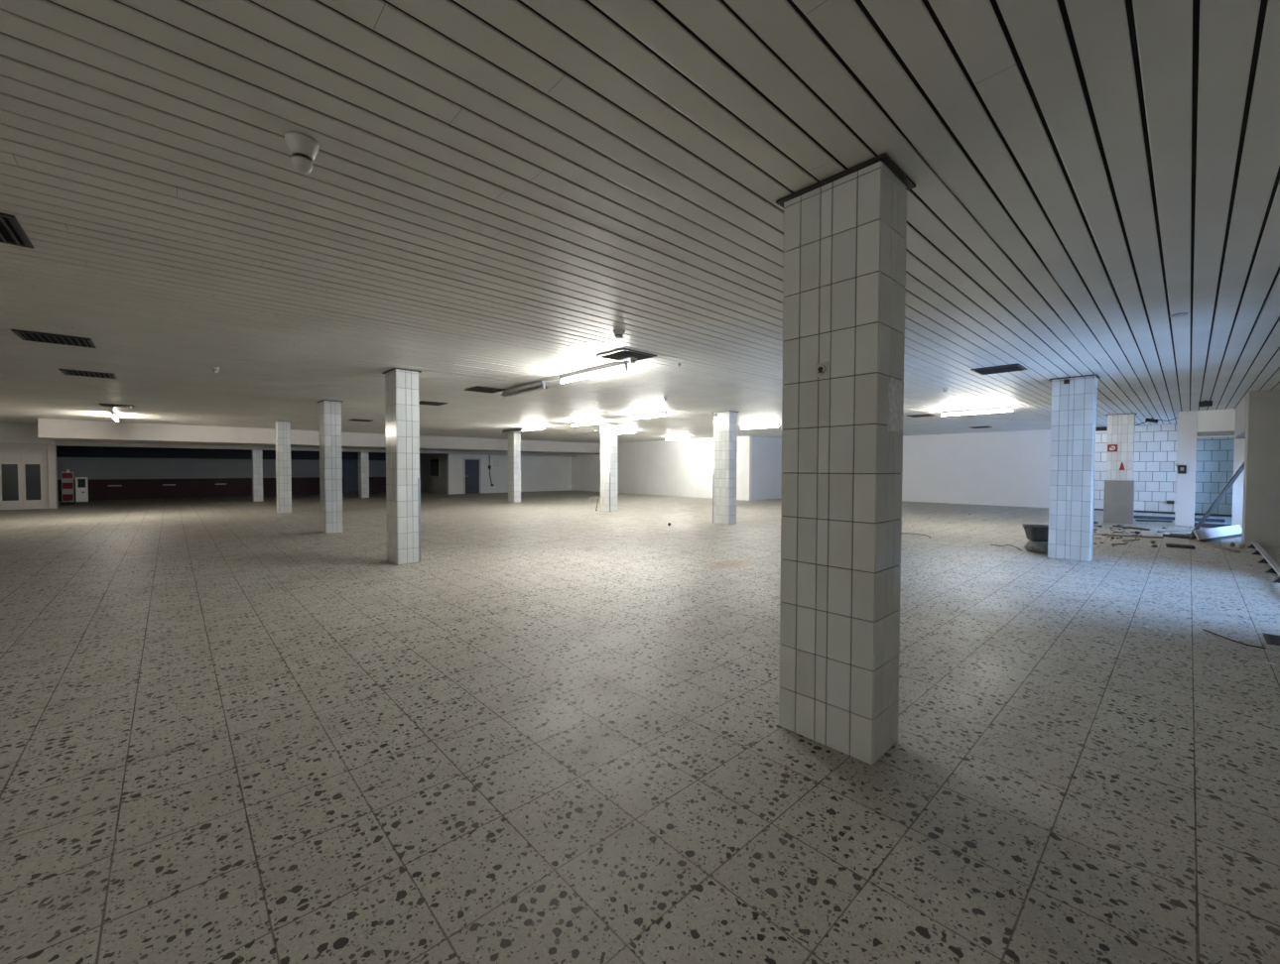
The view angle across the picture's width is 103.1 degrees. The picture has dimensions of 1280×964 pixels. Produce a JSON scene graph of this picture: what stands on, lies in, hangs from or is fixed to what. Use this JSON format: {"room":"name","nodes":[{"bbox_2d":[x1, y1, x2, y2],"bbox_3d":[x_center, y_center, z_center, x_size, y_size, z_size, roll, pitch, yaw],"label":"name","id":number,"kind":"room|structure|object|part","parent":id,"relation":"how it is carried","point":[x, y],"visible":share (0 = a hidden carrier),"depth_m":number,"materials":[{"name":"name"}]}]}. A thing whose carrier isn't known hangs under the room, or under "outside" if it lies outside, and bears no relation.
{"room":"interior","nodes":[
{"label":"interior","id":0,"kind":"room"},
{"bbox_2d":[0,421,55,444],"bbox_3d":[-22.953,-1.694,15.956,6.015,0.791,0.260,-1,2,-43],"label":"wall","id":1,"kind":"structure","parent":0,"point":[10,433],"depth_m":17.39,"materials":[{"name":"white paint"}]},
{"bbox_2d":[46,443,58,509],"bbox_3d":[-20.796,-0.201,17.982,0.180,2.285,0.360,-1,2,-43],"label":"door frame","id":2,"kind":"structure","parent":1,"relation":"attached to","point":[52,448],"depth_m":17.86,"materials":[{"name":"white paint"}]},
{"bbox_2d":[37,418,600,454],"bbox_3d":[-11.469,-1.900,24.524,22.475,0.587,3.250,-1,2,-43],"label":"ceiling beam","id":3,"kind":"structure","parent":1,"relation":"attached to","point":[48,429],"depth_m":19.13,"materials":[{"name":"white paint"}]},
{"bbox_2d":[0,447,386,501],"bbox_3d":[-21.556,-0.556,25.144,20.500,2.600,0.200,-1,2,-43],"label":"wall","id":4,"kind":"structure","parent":0,"point":[139,478],"depth_m":24.55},
{"bbox_2d":[56,445,385,460],"bbox_3d":[-19.554,-1.539,26.491,15.300,0.700,0.500,-1,2,-43],"label":"trim","id":5,"kind":"structure","parent":4,"relation":"attached to","point":[62,450],"depth_m":24.10,"materials":[{"name":"black paint"}]},
{"bbox_2d":[342,460,358,493],"bbox_3d":[-16.776,-0.414,29.517,0.950,2.100,0.160,-1,2,-43],"label":"door","id":6,"kind":"structure","parent":4,"relation":"in","point":[349,467],"depth_m":29.50,"materials":[{"name":"blue paint"}]},
{"bbox_3d":[-16.776,-0.414,29.517,0.950,2.100,0.160,-1,2,-43],"label":"frame","id":7,"kind":"part","parent":6,"relation":"part of","materials":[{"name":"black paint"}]},
{"bbox_2d":[54,441,576,456],"bbox_3d":[-12.501,-1.564,25.657,22.465,0.148,0.300,-1,2,-43],"label":"lintel","id":8,"kind":"object","parent":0,"point":[70,444],"visible":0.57,"depth_m":21.41,"materials":[{"name":"white paint"}]},
{"bbox_2d":[419,453,447,494],"bbox_3d":[-12.339,-0.671,30.126,0.200,2.600,5.000,-1,2,-43],"label":"wall","id":9,"kind":"structure","parent":0,"point":[429,484],"depth_m":29.78,"materials":[{"name":"grey paint"}]},
{"bbox_2d":[429,457,440,477],"bbox_3d":[-11.914,-0.838,29.492,0.070,1.130,1.500,-1,2,-43],"label":"window","id":10,"kind":"structure","parent":9,"relation":"in","point":[435,463],"depth_m":29.42,"materials":[{"name":"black glass"}]},
{"bbox_2d":[447,454,571,495],"bbox_3d":[-7.637,-0.682,30.933,8.200,2.600,0.200,-1,2,-43],"label":"wall","id":11,"kind":"structure","parent":0,"point":[538,473],"depth_m":31.21,"materials":[{"name":"white paint"}]},
{"bbox_2d":[463,457,481,494],"bbox_3d":[-9.617,-0.360,29.031,1.060,2.050,0.135,-1,2,-43],"label":"door","id":12,"kind":"structure","parent":11,"relation":"in","point":[471,466],"depth_m":29.07,"materials":[{"name":"blue paint"}]},
{"bbox_2d":[488,455,493,486],"bbox_3d":[-8.739,-0.651,29.716,0.310,1.800,0.090,-1,2,-43],"label":"conduit","id":13,"kind":"object","parent":11,"relation":"attached to","point":[489,465],"visible":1,"depth_m":29.66,"materials":[{"name":"brown"}]},
{"bbox_2d":[0,490,1279,963],"bbox_3d":[-4.931,1.065,16.999,33.800,0.120,34.800,-1,2,-43],"label":"floor","id":14,"kind":"structure","parent":0,"point":[234,729],"depth_m":2.66,"materials":[{"name":"tile"}]},
{"bbox_2d":[59,469,74,506],"bbox_3d":[-22.121,0.197,19.602,0.360,1.395,0.240,-1,2,-43],"label":"beacon","id":15,"kind":"object","parent":14,"relation":"on","point":[67,495],"visible":1,"depth_m":19.59,"materials":[{"name":"red plastic"}]},
{"bbox_2d":[75,477,88,506],"bbox_3d":[-21.542,0.356,19.597,0.320,1.080,0.320,1,2,40],"label":"cabinet","id":16,"kind":"object","parent":14,"relation":"on","point":[81,487],"visible":0.99,"depth_m":19.59,"materials":[{"name":"white metal"}]},
{"bbox_3d":[-21.541,0.046,19.589,0.016,0.340,0.200,1,2,40],"label":"dark pane","id":17,"kind":"part","parent":16,"relation":"part of","materials":[{"name":"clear glass"}]},
{"bbox_2d":[251,449,262,502],"bbox_3d":[-16.628,-0.279,22.060,0.340,2.236,0.530,-1,2,-43],"label":"tiled pillar","id":18,"kind":"structure","parent":14,"relation":"on","point":[256,454],"depth_m":21.87,"materials":[{"name":"white tile"}]},
{"bbox_2d":[273,420,291,512],"bbox_3d":[-11.687,-0.490,16.651,0.400,2.978,0.590,-1,2,-43],"label":"tiled pillar","id":19,"kind":"structure","parent":14,"relation":"on","point":[283,428],"depth_m":16.46,"materials":[{"name":"white tile"}]},
{"bbox_2d":[317,399,342,533],"bbox_3d":[-7.092,-0.343,11.640,0.400,2.978,0.590,-1,2,-43],"label":"tiled pillar","id":20,"kind":"structure","parent":14,"relation":"on","point":[329,412],"depth_m":11.46,"materials":[{"name":"white tile"}]},
{"bbox_2d":[358,452,369,498],"bbox_3d":[-13.559,-0.349,24.898,0.340,2.236,0.530,-1,2,-43],"label":"tiled pillar","id":21,"kind":"structure","parent":14,"relation":"on","point":[363,463],"depth_m":24.72,"materials":[{"name":"white tile"}]},
{"bbox_2d":[382,368,421,564],"bbox_3d":[-3.738,-0.236,8.001,0.400,2.978,0.590,-1,2,-43],"label":"tiled pillar","id":22,"kind":"structure","parent":14,"relation":"on","point":[402,410],"depth_m":7.82,"materials":[{"name":"white tile"}]},
{"bbox_3d":[-3.735,-1.717,7.961,0.400,0.014,0.590,-1,2,-43],"label":"ceiling trim","id":23,"kind":"part","parent":22,"relation":"part of","materials":[{"name":"brown metal"}]},
{"bbox_2d":[508,432,521,503],"bbox_3d":[-5.405,-0.618,21.846,0.400,2.978,0.590,-1,2,-43],"label":"tiled pillar","id":24,"kind":"structure","parent":14,"relation":"on","point":[514,439],"depth_m":21.67,"materials":[{"name":"white tile"}]},
{"bbox_2d":[600,423,619,511],"bbox_3d":[-1.066,-0.485,17.348,0.400,2.978,0.590,-1,2,-43],"label":"tiled pillar","id":25,"kind":"structure","parent":14,"relation":"on","point":[608,432],"depth_m":17.18,"materials":[{"name":"white tile"}]},
{"bbox_2d":[711,410,739,524],"bbox_3d":[2.270,-0.376,13.624,0.420,2.978,0.590,-1,2,-43],"label":"tiled pillar","id":26,"kind":"structure","parent":14,"relation":"on","point":[724,423],"depth_m":13.47,"materials":[{"name":"white tile"}]},
{"bbox_2d":[775,152,915,765],"bbox_3d":[1.104,-0.083,2.797,0.400,2.978,0.590,-1,2,-43],"label":"tiled pillar","id":27,"kind":"structure","parent":14,"relation":"on","point":[843,291],"depth_m":2.64,"materials":[{"name":"white tile"}]},
{"bbox_2d":[815,362,828,378],"bbox_3d":[0.957,-0.594,2.680,0.016,0.075,0.070,-1,2,-43],"label":"wall socket","id":28,"kind":"object","parent":27,"relation":"attached to","point":[822,368],"depth_m":2.67,"materials":[{"name":"plastic"}]},
{"bbox_3d":[1.107,-1.564,2.756,0.400,0.014,0.590,-1,2,-43],"label":"ceiling trim","id":29,"kind":"part","parent":27,"relation":"part of","materials":[{"name":"brown metal"}]},
{"bbox_2d":[1024,540,1047,553],"bbox_3d":[7.186,1.149,9.069,0.522,0.200,0.539,-1,2,-43],"label":"sack","id":30,"kind":"object","parent":14,"relation":"on","point":[1031,546],"visible":0.53,"depth_m":8.95,"materials":[{"name":"grey fabric"}]},
{"bbox_2d":[1022,524,1048,541],"bbox_3d":[7.142,0.914,9.110,0.448,0.262,0.410,1,2,19],"label":"tub","id":31,"kind":"object","parent":30,"relation":"on","point":[1038,533],"visible":0.78,"depth_m":8.98,"materials":[{"name":"black plastic"}]},
{"bbox_2d":[1047,374,1100,561],"bbox_3d":[7.139,-0.222,8.390,0.420,2.978,0.590,-1,2,-43],"label":"tiled pillar","id":32,"kind":"structure","parent":14,"relation":"on","point":[1074,399],"depth_m":8.27,"materials":[{"name":"white tile"}]},
{"bbox_3d":[7.150,-1.703,8.357,0.400,0.014,0.590,-1,2,-43],"label":"ceiling trim","id":33,"kind":"part","parent":32,"relation":"part of","materials":[{"name":"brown metal"}]},
{"bbox_2d":[1103,413,1137,524],"bbox_3d":[13.158,-0.359,13.928,0.400,2.978,0.590,-1,2,-43],"label":"tiled pillar","id":34,"kind":"structure","parent":14,"relation":"on","point":[1118,500],"depth_m":13.79,"materials":[{"name":"white tile"}]},
{"bbox_2d":[1107,444,1117,452],"bbox_3d":[12.922,-0.930,13.890,0.034,0.200,0.200,-1,2,-43],"label":"fire sign","id":35,"kind":"object","parent":34,"relation":"attached to","point":[1110,448],"visible":1,"depth_m":13.89,"materials":[{"name":"red plastic"}]},
{"bbox_2d":[1119,462,1125,470],"bbox_3d":[13.064,-0.431,13.763,0.016,0.210,0.124,-1,2,-43],"label":"sign","id":36,"kind":"object","parent":34,"relation":"attached to","point":[1121,467],"visible":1,"depth_m":13.76,"materials":[{"name":"red plastic"}]},
{"bbox_2d":[1111,538,1140,546],"bbox_3d":[9.722,1.212,10.208,1.707,0.021,0.161,-1,2,-35],"label":"cable","id":37,"kind":"object","parent":14,"relation":"on","point":[1125,541],"visible":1,"depth_m":10.18,"materials":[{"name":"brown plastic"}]},
{"bbox_2d":[1112,525,1150,530],"bbox_3d":[12.211,1.143,12.639,0.050,0.040,0.815,0,2,-9],"label":"batten","id":38,"kind":"object","parent":14,"relation":"on","point":[1112,526],"visible":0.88,"depth_m":12.52,"materials":[{"name":"brown wood"}]},
{"bbox_2d":[1100,533,1163,538],"bbox_3d":[10.743,1.185,11.098,1.031,0.035,0.060,1,2,24],"label":"batten","id":39,"kind":"object","parent":14,"relation":"on","point":[1101,534],"visible":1,"depth_m":11.06,"materials":[{"name":"brown wood"}]},
{"bbox_2d":[1135,519,1172,522],"bbox_3d":[14.496,1.098,14.329,0.762,0.050,0.100,1,2,24],"label":"metal strip","id":40,"kind":"object","parent":14,"relation":"on","point":[1162,521],"visible":1,"depth_m":14.29,"materials":[{"name":"metal"}]},
{"bbox_2d":[1156,529,1192,532],"bbox_3d":[12.884,1.162,12.023,1.612,0.040,0.080,0,2,-13],"label":"batten","id":41,"kind":"object","parent":14,"relation":"on","point":[1181,531],"visible":0.58,"depth_m":11.91,"materials":[{"name":"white wood"}]},
{"bbox_2d":[1133,514,1225,522],"bbox_3d":[15.524,1.066,14.837,2.072,0.090,0.141,1,2,39],"label":"channel","id":42,"kind":"object","parent":14,"relation":"on","point":[1134,516],"visible":0.58,"depth_m":14.83,"materials":[{"name":"metal"}]},
{"bbox_2d":[1162,532,1196,539],"bbox_3d":[11.752,1.176,11.037,0.420,0.060,0.461,-1,2,-30],"label":"plank","id":43,"kind":"object","parent":14,"relation":"on","point":[1178,536],"visible":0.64,"depth_m":10.97,"materials":[{"name":"brown wood"}]},
{"bbox_2d":[1165,543,1195,549],"bbox_3d":[10.247,1.216,9.632,0.371,0.050,0.260,2,2,44],"label":"plank","id":44,"kind":"object","parent":14,"relation":"on","point":[1167,545],"visible":1,"depth_m":9.58,"materials":[{"name":"brown wood"}]},
{"bbox_2d":[1174,410,1197,526],"bbox_3d":[14.252,-0.338,13.247,0.320,2.979,0.345,-1,2,-43],"label":"pier","id":45,"kind":"object","parent":14,"relation":"on","point":[1187,421],"visible":0.96,"depth_m":13.13,"materials":[{"name":"grey paint"}]},
{"bbox_2d":[1175,463,1186,474],"bbox_3d":[14.048,-0.348,13.179,0.066,0.258,0.181,-1,2,-43],"label":"switch","id":46,"kind":"object","parent":45,"relation":"attached to","point":[1182,469],"visible":1,"depth_m":13.14,"materials":[{"name":"black plastic"}]},
{"bbox_3d":[14.061,-0.327,13.170,0.060,0.220,0.150,-1,2,-43],"label":"casing","id":47,"kind":"part","parent":46,"relation":"part of","materials":[{"name":"black plastic"}]},
{"bbox_2d":[1194,430,1245,529],"bbox_3d":[14.611,-0.054,12.739,0.150,2.440,0.900,-1,2,-43],"label":"door frame","id":48,"kind":"structure","parent":45,"relation":"attached to","point":[1229,434],"depth_m":12.53,"materials":[{"name":"grey metal"}]},
{"bbox_3d":[14.519,1.112,12.876,0.100,0.100,0.625,-1,2,-43],"label":"sill","id":49,"kind":"part","parent":48,"relation":"part of","materials":[{"name":"metal"}]},
{"bbox_2d":[1188,539,1240,552],"bbox_3d":[10.961,1.220,9.721,0.070,0.040,1.558,1,2,26],"label":"batten","id":50,"kind":"object","parent":14,"relation":"on","point":[1191,541],"visible":1,"depth_m":9.59,"materials":[{"name":"brown wood"}]},
{"bbox_2d":[1186,462,1244,534],"bbox_3d":[12.611,0.144,10.936,1.140,2.154,0.140,1,2,26],"label":"prop","id":51,"kind":"object","parent":14,"relation":"on","point":[1240,469],"visible":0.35,"depth_m":10.96,"materials":[{"name":"metal"}]},
{"bbox_2d":[1193,524,1242,542],"bbox_3d":[12.309,1.089,10.783,2.350,0.252,0.093,-1,2,-26],"label":"panel","id":52,"kind":"object","parent":14,"relation":"on","point":[1220,533],"visible":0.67,"depth_m":10.71,"materials":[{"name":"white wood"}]},
{"bbox_2d":[1202,629,1266,649],"bbox_3d":[5.138,1.365,4.426,0.071,0.011,0.492,0,2,3],"label":"cable","id":53,"kind":"object","parent":14,"relation":"on","point":[1203,629],"visible":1,"depth_m":4.36,"materials":[{"name":"black plastic"}]},
{"bbox_2d":[1246,541,1279,583],"bbox_3d":[9.549,1.239,7.713,6.050,0.105,0.160,-1,2,-43],"label":"rail","id":54,"kind":"object","parent":14,"relation":"on","point":[1275,569],"visible":1,"depth_m":8.00,"materials":[{"name":"grey plastic"}]},
{"bbox_2d":[1262,633,1279,645],"bbox_3d":[5.564,1.369,4.343,0.400,0.010,0.280,-1,2,-43],"label":"floor drain","id":55,"kind":"object","parent":14,"relation":"on","point":[1270,639],"visible":1,"depth_m":4.41,"materials":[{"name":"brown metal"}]},
{"bbox_2d":[0,0,1279,443],"bbox_3d":[-3.099,-1.982,14.721,33.500,0.176,28.900,-1,2,-43],"label":"ceiling","id":56,"kind":"structure","parent":0,"point":[494,191],"depth_m":2.86,"materials":[{"name":"beige metal"}]},
{"bbox_2d":[0,212,33,249],"bbox_3d":[-4.143,-1.579,3.043,0.590,0.024,0.590,-1,2,-43],"label":"ceiling vent","id":57,"kind":"object","parent":56,"relation":"in","point":[12,232],"visible":1,"depth_m":3.23,"materials":[{"name":"grey metal"}]},
{"bbox_2d":[10,329,96,348],"bbox_3d":[-6.818,-1.664,5.934,0.590,0.024,0.590,-1,2,-43],"label":"ceiling vent","id":58,"kind":"object","parent":56,"relation":"in","point":[23,334],"visible":1,"depth_m":5.92,"materials":[{"name":"grey metal"}]},
{"bbox_2d":[58,369,117,379],"bbox_3d":[-8.854,-1.730,8.164,0.590,0.024,0.590,-1,2,-43],"label":"ceiling vent","id":59,"kind":"object","parent":56,"relation":"in","point":[64,371],"visible":1,"depth_m":8.13,"materials":[{"name":"grey metal"}]},
{"bbox_2d":[110,412,119,421],"bbox_3d":[-15.092,-1.863,14.598,0.080,0.140,1.728,-1,2,-43],"label":"fluorescent light","id":60,"kind":"object","parent":56,"relation":"attached to","point":[115,417],"visible":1,"depth_m":14.35,"materials":[{"name":"white glass"}]},
{"bbox_2d":[99,403,134,407],"bbox_3d":[-12.723,-1.853,12.361,0.590,0.024,0.590,-1,2,-43],"label":"ceiling vent","id":61,"kind":"object","parent":56,"relation":"in","point":[102,405],"visible":1,"depth_m":12.35,"materials":[{"name":"grey metal"}]},
{"bbox_2d":[210,367,219,374],"bbox_3d":[-6.391,-1.679,7.637,0.106,0.088,0.106,-1,2,-43],"label":"smoke detector","id":62,"kind":"object","parent":56,"relation":"attached to","point":[214,369],"visible":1,"depth_m":7.61,"materials":[{"name":"grey plastic"}]},
{"bbox_2d":[284,131,319,174],"bbox_3d":[-1.553,-1.496,2.335,0.132,0.142,0.132,-1,2,-43],"label":"smoke detector","id":63,"kind":"object","parent":56,"relation":"attached to","point":[303,148],"visible":1,"depth_m":2.30,"materials":[{"name":"grey plastic"}]},
{"bbox_2d":[349,418,372,421],"bbox_3d":[-8.841,-1.946,16.086,0.590,0.024,0.590,-1,2,-43],"label":"ceiling vent","id":64,"kind":"object","parent":56,"relation":"in","point":[353,420],"visible":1,"depth_m":15.98,"materials":[{"name":"grey metal"}]},
{"bbox_2d":[418,400,447,405],"bbox_3d":[-4.870,-1.820,11.793,0.590,0.024,0.590,-1,2,-43],"label":"ceiling vent","id":65,"kind":"object","parent":56,"relation":"in","point":[421,402],"visible":0.86,"depth_m":11.71,"materials":[{"name":"grey metal"}]},
{"bbox_2d":[463,385,505,393],"bbox_3d":[-2.962,-1.759,9.717,0.590,0.024,0.590,-1,2,-43],"label":"ceiling vent","id":66,"kind":"object","parent":56,"relation":"in","point":[479,389],"visible":1,"depth_m":9.66,"materials":[{"name":"grey metal"}]},
{"bbox_2d":[502,427,523,433],"bbox_3d":[-4.849,-1.969,19.370,0.180,0.140,1.478,-1,2,-43],"label":"fluorescent light","id":67,"kind":"object","parent":56,"relation":"attached to","point":[517,429],"visible":0.91,"depth_m":19.32,"materials":[{"name":"white glass"}]},
{"bbox_2d":[501,381,548,397],"bbox_3d":[-2.137,-1.688,9.283,0.180,0.140,1.448,-1,2,-43],"label":"fluorescent light","id":68,"kind":"object","parent":56,"relation":"attached to","point":[538,386],"visible":1,"depth_m":9.17,"materials":[{"name":"white glass"}]},
{"bbox_2d":[521,424,545,431],"bbox_3d":[-3.814,-1.933,18.148,0.080,0.140,1.528,-1,2,-43],"label":"fluorescent light","id":69,"kind":"object","parent":56,"relation":"attached to","point":[541,426],"visible":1,"depth_m":18.07,"materials":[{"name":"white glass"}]},
{"bbox_2d":[570,419,601,426],"bbox_3d":[-1.736,-1.873,16.122,0.080,0.140,1.528,-1,2,-43],"label":"fluorescent light","id":70,"kind":"object","parent":56,"relation":"attached to","point":[590,421],"visible":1,"depth_m":16.09,"materials":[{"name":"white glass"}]},
{"bbox_2d":[559,361,628,383],"bbox_3d":[-0.731,-1.639,7.615,0.080,0.140,1.608,-1,2,-43],"label":"fluorescent light","id":71,"kind":"object","parent":56,"relation":"attached to","point":[615,364],"visible":0.98,"depth_m":7.52,"materials":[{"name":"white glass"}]},
{"bbox_2d":[613,329,625,339],"bbox_3d":[-0.231,-1.607,5.544,0.132,0.088,0.132,-1,2,-43],"label":"smoke detector","id":72,"kind":"object","parent":56,"relation":"attached to","point":[618,333],"visible":1,"depth_m":5.51,"materials":[{"name":"grey plastic"}]},
{"bbox_2d":[595,348,657,363],"bbox_3d":[-0.184,-1.672,6.758,0.590,0.024,0.590,-1,2,-43],"label":"ceiling vent","id":73,"kind":"object","parent":56,"relation":"in","point":[623,354],"visible":0.99,"depth_m":6.69,"materials":[{"name":"grey metal"}]},
{"bbox_2d":[617,428,637,433],"bbox_3d":[-0.631,-1.975,19.934,0.080,0.140,1.428,-1,2,-43],"label":"fluorescent light","id":74,"kind":"object","parent":56,"relation":"attached to","point":[635,430],"visible":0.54,"depth_m":19.76,"materials":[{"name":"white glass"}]},
{"bbox_2d":[629,357,637,364],"bbox_3d":[-0.095,-1.643,6.868,0.125,0.088,0.125,-1,2,-43],"label":"smoke detector","id":75,"kind":"object","parent":56,"relation":"attached to","point":[632,360],"visible":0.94,"depth_m":6.84,"materials":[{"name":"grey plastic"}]},
{"bbox_2d":[629,410,666,419],"bbox_3d":[0.202,-1.804,13.733,0.080,0.140,1.428,-1,2,-43],"label":"fluorescent light","id":76,"kind":"object","parent":56,"relation":"attached to","point":[660,412],"visible":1,"depth_m":13.68,"materials":[{"name":"white glass"}]},
{"bbox_2d":[665,435,690,440],"bbox_3d":[1.785,-2.075,23.801,0.080,0.140,1.528,-1,2,-43],"label":"fluorescent light","id":77,"kind":"object","parent":56,"relation":"attached to","point":[672,438],"visible":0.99,"depth_m":23.81,"materials":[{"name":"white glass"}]},
{"bbox_2d":[740,422,779,429],"bbox_3d":[4.045,-1.889,17.177,0.080,0.140,1.528,-1,2,-43],"label":"fluorescent light","id":78,"kind":"object","parent":56,"relation":"attached to","point":[773,424],"visible":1,"depth_m":17.11,"materials":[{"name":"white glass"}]},
{"bbox_2d":[905,413,934,417],"bbox_3d":[7.887,-1.858,14.259,0.590,0.024,0.590,-1,2,-43],"label":"ceiling vent","id":79,"kind":"object","parent":56,"relation":"in","point":[926,415],"visible":1,"depth_m":14.21,"materials":[{"name":"grey metal"}]},
{"bbox_2d":[940,405,1014,416],"bbox_3d":[8.323,-1.754,12.582,0.080,0.140,1.548,-1,2,-43],"label":"fluorescent light","id":80,"kind":"object","parent":56,"relation":"attached to","point":[1005,407],"visible":1,"depth_m":12.52,"materials":[{"name":"white glass"}]},
{"bbox_2d":[970,426,992,428],"bbox_3d":[12.179,-1.955,18.159,0.590,0.024,0.590,-1,2,-43],"label":"ceiling vent","id":81,"kind":"object","parent":56,"relation":"in","point":[970,427],"visible":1,"depth_m":18.06,"materials":[{"name":"grey metal"}]},
{"bbox_2d":[970,364,1027,375],"bbox_3d":[5.384,-1.682,7.616,0.590,0.024,0.590,-1,2,-43],"label":"ceiling vent","id":82,"kind":"object","parent":56,"relation":"in","point":[1012,367],"visible":1,"depth_m":7.55,"materials":[{"name":"grey metal"}]},
{"bbox_2d":[1135,417,1177,425],"bbox_3d":[14.820,-1.766,14.718,0.320,0.218,1.187,-1,2,-43],"label":"cable box","id":83,"kind":"object","parent":56,"relation":"hanging from","point":[1152,420],"visible":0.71,"depth_m":14.62,"materials":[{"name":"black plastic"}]},
{"bbox_3d":[14.829,-1.776,14.708,0.320,0.146,0.268,-1,2,-43],"label":"casing","id":84,"kind":"part","parent":83,"relation":"part of","materials":[{"name":"black plastic"}]},
{"bbox_2d":[1169,312,1188,317],"bbox_3d":[5.214,-1.615,4.913,0.124,0.014,0.124,-1,2,-43],"label":"recessed light","id":85,"kind":"object","parent":56,"relation":"in","point":[1181,314],"visible":1,"depth_m":4.89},
{"bbox_2d":[1198,400,1212,407],"bbox_3d":[12.333,-1.709,11.074,0.240,0.130,0.200,-1,2,-43],"label":"speaker box","id":86,"kind":"object","parent":56,"relation":"attached to","point":[1206,403],"visible":1,"depth_m":11.00,"materials":[{"name":"black plastic"}]},
{"bbox_2d":[571,435,752,501],"bbox_3d":[0.234,-0.841,28.603,0.200,3.081,14.300,-1,2,-43],"label":"wall","id":87,"kind":"structure","parent":0,"point":[674,467],"depth_m":27.19,"materials":[{"name":"white paint"}]},
{"bbox_2d":[751,435,782,501],"bbox_3d":[6.856,-0.731,25.126,4.800,3.081,0.200,-1,2,-43],"label":"wall","id":88,"kind":"structure","parent":0,"point":[767,472],"depth_m":24.25,"materials":[{"name":"grey paint"}]},
{"bbox_2d":[900,429,1050,508],"bbox_3d":[12.358,-0.656,22.860,0.200,3.081,11.000,-1,2,-43],"label":"wall","id":89,"kind":"structure","parent":0,"point":[994,468],"depth_m":20.94,"materials":[{"name":"grey paint"}]},
{"bbox_2d":[1094,424,1235,514],"bbox_3d":[17.612,-0.514,17.165,0.220,3.031,4.500,-1,2,-43],"label":"tiled wall","id":90,"kind":"structure","parent":0,"point":[1155,447],"depth_m":17.01,"materials":[{"name":"white tile"}]},
{"bbox_2d":[1095,426,1107,431],"bbox_3d":[16.217,-1.896,18.286,0.300,0.125,0.900,-1,2,-43],"label":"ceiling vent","id":91,"kind":"structure","parent":90,"relation":"attached to","point":[1100,428],"depth_m":17.96,"materials":[{"name":"black metal"}]},
{"bbox_2d":[1094,509,1231,516],"bbox_3d":[17.456,1.026,17.202,0.050,0.050,4.300,-1,2,-43],"label":"baseboard","id":92,"kind":"structure","parent":90,"relation":"attached to","point":[1094,509],"depth_m":17.03,"materials":[{"name":"black paint"}]},
{"bbox_2d":[1197,408,1235,432],"bbox_3d":[14.538,-1.546,12.819,0.200,0.539,0.620,-1,2,-43],"label":"lintel","id":93,"kind":"object","parent":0,"point":[1213,420],"visible":0.93,"depth_m":12.74,"materials":[{"name":"white paint"}]},
{"bbox_2d":[1234,395,1246,438],"bbox_3d":[13.498,-1.412,11.295,3.400,0.729,0.210,-1,2,-43],"label":"beam","id":94,"kind":"structure","parent":0,"point":[1240,411],"depth_m":11.19,"materials":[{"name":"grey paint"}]},
{"bbox_2d":[1241,389,1279,548],"bbox_3d":[12.187,-0.249,9.796,0.600,2.979,0.660,-1,2,-43],"label":"wall","id":95,"kind":"structure","parent":0,"point":[1261,479],"depth_m":9.69,"materials":[{"name":"grey paint"}]},
{"bbox_3d":[-23.689,-0.137,15.307,4.000,2.290,0.160,-1,2,-43],"label":"wall","id":96,"kind":"structure","parent":0,"visible":0},
{"bbox_2d":[0,442,48,510],"bbox_3d":[-21.497,-0.183,17.252,1.820,2.285,0.120,-1,2,-43],"label":"door","id":97,"kind":"structure","parent":96,"relation":"in","point":[24,483],"depth_m":17.48,"materials":[{"name":"white wood"}]},
{"bbox_3d":[-21.451,0.014,17.295,0.360,1.250,0.012,-1,2,-43],"label":"pane","id":98,"kind":"part","parent":97,"relation":"part of","materials":[{"name":"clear glass"}]},
{"bbox_3d":[-21.076,0.005,17.641,0.340,1.250,0.012,-1,2,-43],"label":"pane","id":99,"kind":"part","parent":97,"relation":"part of","materials":[{"name":"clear glass"}]}
]}

